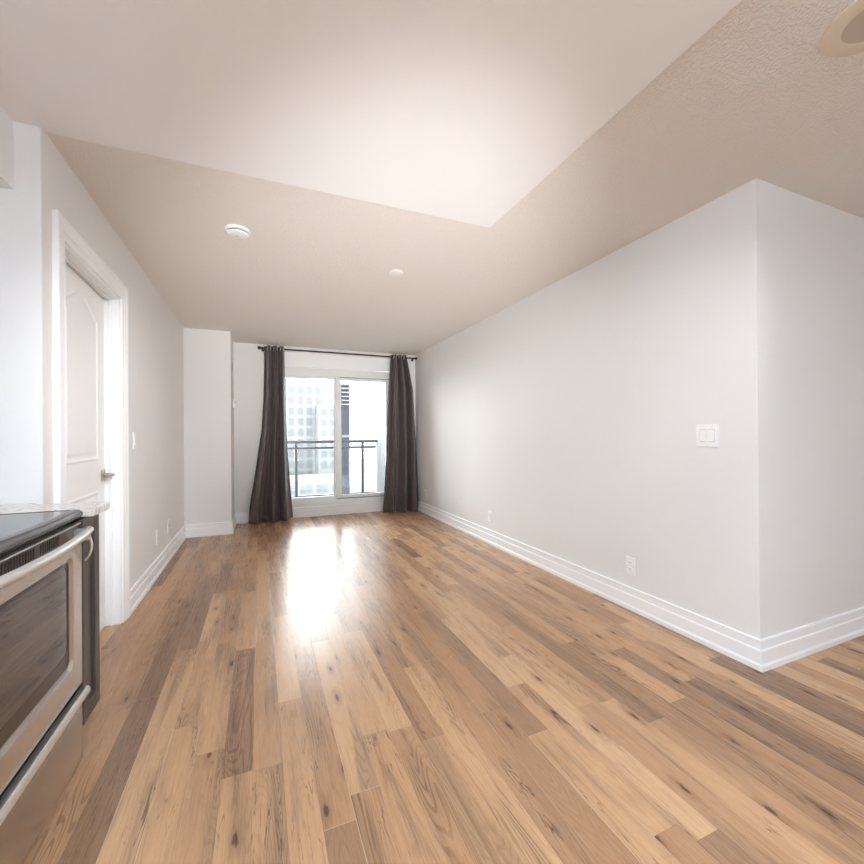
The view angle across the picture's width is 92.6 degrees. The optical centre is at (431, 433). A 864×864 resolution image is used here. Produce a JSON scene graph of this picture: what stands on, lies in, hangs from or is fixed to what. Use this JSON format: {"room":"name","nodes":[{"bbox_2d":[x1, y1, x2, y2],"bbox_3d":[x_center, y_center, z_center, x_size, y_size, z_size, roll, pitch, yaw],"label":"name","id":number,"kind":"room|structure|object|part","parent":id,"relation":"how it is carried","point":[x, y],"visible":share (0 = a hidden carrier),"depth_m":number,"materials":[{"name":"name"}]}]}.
{"room":"empty living room","nodes":[
{"label":"empty living room","id":0,"kind":"room"},
{"bbox_2d":[0,122,41,504],"bbox_3d":[-1.859,-0.028,1.619,0.557,2.440,0.123,0,0,-23],"label":"wall","id":1,"kind":"structure","parent":0,"point":[20,206],"depth_m":1.65,"materials":[{"name":"paint"}]},
{"bbox_2d":[40,128,183,588],"bbox_3d":[-2.404,-0.020,3.494,0.120,2.440,3.998,0,0,-23],"label":"wall","id":2,"kind":"structure","parent":0,"point":[156,371],"depth_m":3.01,"materials":[{"name":"beige paint"}]},
{"bbox_2d":[52,209,129,631],"bbox_3d":[-1.855,0.118,2.211,0.142,2.150,1.020,0,0,-23],"label":"door","id":3,"kind":"structure","parent":2,"relation":"in","point":[91,323],"depth_m":2.38,"materials":[{"name":"white paint"}]},
{"bbox_3d":[-1.873,-0.307,2.208,0.006,0.920,0.525,0,0,-24],"label":"panel","id":4,"kind":"part","parent":3,"relation":"part of","materials":[{"name":"white paint"}]},
{"bbox_3d":[-1.866,0.643,2.206,0.006,0.620,0.525,0,0,-24],"label":"panel","id":5,"kind":"part","parent":3,"relation":"part of","materials":[{"name":"white paint"}]},
{"bbox_3d":[-1.969,0.250,2.500,0.071,0.066,0.140,0,0,-23],"label":"handle","id":6,"kind":"part","parent":3,"relation":"part of","materials":[{"name":"silver metal"}]},
{"bbox_2d":[133,432,136,448],"bbox_3d":[-2.079,0.046,2.890,0.012,0.118,0.072,0,0,-23],"label":"light switch","id":7,"kind":"object","parent":2,"relation":"attached to","point":[134,433],"visible":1,"depth_m":2.88,"materials":[{"name":"white plastic"}]},
{"bbox_2d":[156,529,158,544],"bbox_3d":[-2.334,0.874,3.508,0.009,0.118,0.072,0,0,-23],"label":"power outlet","id":8,"kind":"object","parent":2,"relation":"attached to","point":[157,532],"visible":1,"depth_m":3.49,"materials":[{"name":"white plastic"}]},
{"bbox_2d":[130,512,248,615],"bbox_3d":[-2.447,1.127,4.224,0.802,0.149,3.072,0,0,-2],"label":"baseboard","id":9,"kind":"structure","parent":2,"relation":"attached to","point":[145,582],"depth_m":4.15,"materials":[{"name":"white paint"}]},
{"bbox_2d":[183,328,233,524],"bbox_3d":[-2.772,-0.014,5.171,0.492,2.440,0.620,0,0,-23],"label":"wall column","id":10,"kind":"structure","parent":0,"point":[207,354],"depth_m":4.89,"materials":[{"name":"beige paint"}]},
{"bbox_2d":[233,342,415,512],"bbox_3d":[-1.673,-0.020,6.074,3.216,2.440,0.200,0,0,-23],"label":"wall","id":11,"kind":"structure","parent":0,"point":[248,360],"depth_m":5.62,"materials":[{"name":"beige paint"}]},
{"bbox_2d":[257,346,416,360],"bbox_3d":[-1.312,-1.171,6.058,2.303,0.056,0.119,0,0,-23],"label":"curtain rod","id":12,"kind":"object","parent":11,"relation":"attached to","point":[258,347],"visible":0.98,"depth_m":5.97,"materials":[{"name":"brown metal"}]},
{"bbox_2d":[248,345,292,524],"bbox_3d":[-2.185,-0.006,5.591,0.569,2.400,0.217,0,0,-23],"label":"curtain","id":13,"kind":"object","parent":12,"relation":"hanging from","point":[271,500],"visible":1,"depth_m":5.63,"materials":[{"name":"brown fabric"}]},
{"bbox_2d":[383,354,418,512],"bbox_3d":[-0.470,-0.017,6.313,0.577,2.400,0.209,0,0,-23],"label":"curtain","id":14,"kind":"object","parent":12,"relation":"hanging from","point":[401,494],"visible":1,"depth_m":6.33,"materials":[{"name":"brown fabric"}]},
{"bbox_2d":[284,352,390,517],"bbox_3d":[-1.396,0.013,6.211,1.680,2.370,0.162,0,0,-23],"label":"window","id":15,"kind":"structure","parent":11,"relation":"in","point":[336,368],"depth_m":6.18,"materials":[{"name":"white paint"}]},
{"bbox_3d":[-1.791,0.070,6.093,0.780,1.818,0.035,0,0,-23],"label":"fixed sash","id":16,"kind":"part","parent":15,"relation":"part of","materials":[{"name":"clear glass"}]},
{"bbox_3d":[-1.389,1.125,6.209,1.680,0.146,0.160,0,0,-23],"label":"sill","id":17,"kind":"part","parent":15,"relation":"part of","materials":[{"name":"white paint"}]},
{"bbox_3d":[-1.046,0.056,6.349,0.848,1.804,0.035,0,0,-23],"label":"sliding sash","id":18,"kind":"part","parent":15,"relation":"part of","materials":[{"name":"clear glass"}]},
{"bbox_2d":[376,382,385,491],"bbox_3d":[-0.705,-0.265,7.374,0.215,2.880,1.450,0,0,-23],"label":"wall","id":19,"kind":"structure","parent":0,"point":[380,386],"depth_m":7.71,"materials":[{"name":"grey paint"}]},
{"bbox_2d":[0,0,863,354],"bbox_3d":[0.352,-1.329,2.186,6.250,0.147,8.950,0,0,-23],"label":"ceiling","id":20,"kind":"structure","parent":0,"point":[457,110],"depth_m":1.73,"materials":[{"name":"white paint"}]},
{"bbox_2d":[224,224,249,238],"bbox_3d":[-1.197,-1.233,2.535,0.148,0.036,0.148,0,0,-23],"label":"smoke detector","id":21,"kind":"object","parent":20,"relation":"attached to","point":[232,230],"visible":1,"depth_m":2.50,"materials":[{"name":"white plastic"}]},
{"bbox_2d":[389,269,403,275],"bbox_3d":[-0.277,-1.249,3.201,0.116,0.015,0.116,0,0,-23],"label":"sprinkler cover","id":22,"kind":"object","parent":20,"relation":"attached to","point":[395,272],"visible":1,"depth_m":3.18,"materials":[{"name":"beige plastic"}]},
{"bbox_2d":[820,0,863,56],"bbox_3d":[1.360,-1.268,1.261,0.256,0.008,0.256,0,0,-23],"label":"recessed light","id":23,"kind":"object","parent":20,"relation":"in","point":[844,36],"visible":1,"depth_m":1.31,"materials":[{"name":"beige"}]},
{"bbox_2d":[23,510,863,863],"bbox_3d":[0.370,1.237,2.180,6.250,0.120,8.950,0,0,-23],"label":"floor","id":24,"kind":"structure","parent":0,"point":[378,687],"depth_m":1.66,"materials":[{"name":"laminate"}]},
{"bbox_2d":[0,509,93,863],"bbox_3d":[-1.389,0.624,1.047,0.712,1.103,0.770,0,0,-23],"label":"range","id":25,"kind":"object","parent":24,"relation":"on","point":[41,721],"visible":1,"depth_m":1.21,"materials":[{"name":"silver metal"}]},
{"bbox_3d":[-1.143,0.638,1.150,0.030,0.528,0.756,0,0,-23],"label":"oven door","id":26,"kind":"part","parent":25,"relation":"part of","materials":[{"name":"silver metal"}]},
{"bbox_3d":[-1.140,1.054,1.149,0.030,0.236,0.756,0,0,-23],"label":"storage drawer","id":27,"kind":"part","parent":25,"relation":"part of","materials":[{"name":"silver metal"}]},
{"bbox_2d":[0,509,82,553],"bbox_3d":[-1.407,0.288,1.041,0.602,0.032,0.770,0,0,-23],"label":"cooktop","id":28,"kind":"object","parent":25,"relation":"in","point":[16,529],"depth_m":1.27,"materials":[{"name":"black glass"}]},
{"bbox_3d":[-1.121,0.928,1.158,0.034,0.028,0.752,0,0,-23],"label":"drawer handle","id":29,"kind":"part","parent":25,"relation":"part of","materials":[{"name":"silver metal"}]},
{"bbox_3d":[-1.102,0.355,1.168,0.086,0.050,0.751,0,0,-23],"label":"oven handle","id":30,"kind":"part","parent":25,"relation":"part of","materials":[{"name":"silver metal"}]},
{"bbox_2d":[71,514,99,724],"bbox_3d":[-1.594,0.749,1.469,0.671,0.882,0.169,0,0,-23],"label":"base cabinet","id":31,"kind":"object","parent":24,"relation":"on","point":[90,616],"visible":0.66,"depth_m":1.60,"materials":[{"name":"brown wood"}]},
{"bbox_2d":[0,501,109,516],"bbox_3d":[-1.612,0.292,1.511,0.682,0.031,0.260,0,0,-23],"label":"countertop","id":32,"kind":"structure","parent":31,"relation":"on","point":[89,509],"depth_m":1.55,"materials":[{"name":"stone"}]},
{"bbox_3d":[-1.272,0.413,1.529,0.027,0.111,0.009,0,0,-23],"label":"cabinet handle","id":33,"kind":"part","parent":31,"relation":"part of","materials":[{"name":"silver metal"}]},
{"bbox_2d":[415,178,863,638],"bbox_3d":[1.609,-0.046,4.691,2.015,2.440,4.883,0,0,-23],"label":"wall","id":34,"kind":"structure","parent":0,"point":[570,413],"depth_m":2.42,"materials":[{"name":"beige paint"}]},
{"bbox_2d":[488,510,491,522],"bbox_3d":[0.623,0.887,4.441,0.009,0.118,0.072,0,0,-23],"label":"power outlet","id":35,"kind":"object","parent":34,"relation":"attached to","point":[489,512],"visible":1,"depth_m":4.43,"materials":[{"name":"white plastic"}]},
{"bbox_2d":[626,556,635,576],"bbox_3d":[1.326,0.883,2.756,0.009,0.118,0.072,0,0,-23],"label":"power outlet","id":36,"kind":"object","parent":34,"relation":"attached to","point":[630,562],"visible":1,"depth_m":2.75,"materials":[{"name":"white plastic"}]},
{"bbox_2d":[418,501,863,672],"bbox_3d":[1.464,1.100,4.613,2.033,0.149,5.047,0,0,-26],"label":"baseboard","id":37,"kind":"structure","parent":34,"relation":"attached to","point":[771,652],"depth_m":2.38,"materials":[{"name":"white paint"}]},
{"bbox_2d":[696,424,718,446],"bbox_3d":[1.519,0.008,2.279,0.012,0.124,0.124,0,0,-23],"label":"light switch","id":38,"kind":"object","parent":34,"relation":"attached to","point":[707,435],"visible":1,"depth_m":2.28,"materials":[{"name":"white plastic"}]},
{"bbox_3d":[-2.360,1.296,6.708,3.800,0.220,1.510,0,0,-23],"label":"floor","id":39,"kind":"structure","parent":0,"visible":0},
{"bbox_2d":[287,440,376,497],"bbox_3d":[-2.666,0.655,7.282,3.485,1.068,0.060,0,0,-23],"label":"balcony railing","id":40,"kind":"object","parent":39,"relation":"on","point":[362,446],"visible":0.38,"depth_m":7.57,"materials":[{"name":"grey metal"}]},
{"bbox_3d":[-2.428,0.677,7.381,0.048,1.021,0.048,0,0,-23],"label":"post","id":41,"kind":"part","parent":40,"relation":"part of","materials":[{"name":"grey metal"}]},
{"bbox_3d":[-2.680,0.257,7.278,3.460,0.040,0.036,0,0,-23],"label":"rail","id":42,"kind":"part","parent":40,"relation":"part of","materials":[{"name":"grey metal"}]},
{"bbox_3d":[-2.670,0.145,7.283,3.485,0.048,0.060,0,0,-23],"label":"rail","id":43,"kind":"part","parent":40,"relation":"part of","materials":[{"name":"grey metal"}]},
{"bbox_3d":[-2.674,1.123,7.276,3.460,0.023,0.030,0,0,-23],"label":"rail","id":44,"kind":"part","parent":40,"relation":"part of","materials":[{"name":"grey metal"}]},
{"bbox_3d":[-1.321,0.670,7.844,0.048,1.021,0.048,0,0,-23],"label":"post","id":45,"kind":"part","parent":40,"relation":"part of","materials":[{"name":"grey metal"}]},
{"bbox_3d":[-1.123,-0.038,-0.712,0.120,2.440,4.751,0,0,-23],"label":"wall","id":46,"kind":"structure","parent":0,"visible":0},
{"bbox_2d":[0,105,13,188],"bbox_3d":[-0.911,-1.119,-0.619,0.355,0.276,4.748,0,0,-23],"label":"wall cabinet","id":47,"kind":"object","parent":46,"relation":"attached to","point":[6,123],"depth_m":1.60,"materials":[{"name":"paint"}]},
{"label":"outside","id":48,"kind":"structure","parent":0,"visible":0},
{"bbox_3d":[-51.721,30.552,254.052,700.000,1.000,491.000,0,0,-23],"label":"ground","id":49,"kind":"structure","parent":48,"visible":0},
{"bbox_2d":[286,378,322,474],"bbox_3d":[-37.708,6.918,112.063,13.700,45.500,16.060,0,0,-23],"label":"apartment tower","id":50,"kind":"structure","parent":49,"relation":"on","point":[302,396],"depth_m":105.42,"materials":[{"name":"grey concrete"}]},
{"bbox_2d":[290,473,333,497],"bbox_3d":[-27.846,19.665,95.517,22.000,19.800,10.080,0,0,-23],"label":"podium building","id":51,"kind":"structure","parent":49,"relation":"on","point":[308,484],"depth_m":91.23,"materials":[{"name":"grey concrete"}]},
{"bbox_2d":[316,404,333,473],"bbox_3d":[-26.553,11.125,105.268,5.200,36.900,4.960,0,0,-23],"label":"apartment block","id":52,"kind":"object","parent":49,"relation":"on","point":[324,413],"visible":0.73,"depth_m":102.82,"materials":[{"name":"grey concrete"}]},
{"bbox_2d":[341,384,349,492],"bbox_3d":[-4.263,13.000,34.405,9.500,32.550,13.100,0,0,-23],"label":"tower","id":53,"kind":"structure","parent":49,"relation":"on","point":[345,429],"depth_m":26.89,"materials":[{"name":"grey stone"}]},
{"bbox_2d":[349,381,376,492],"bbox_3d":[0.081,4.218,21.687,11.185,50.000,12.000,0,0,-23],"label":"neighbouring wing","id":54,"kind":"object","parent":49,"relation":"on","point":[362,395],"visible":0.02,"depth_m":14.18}
]}

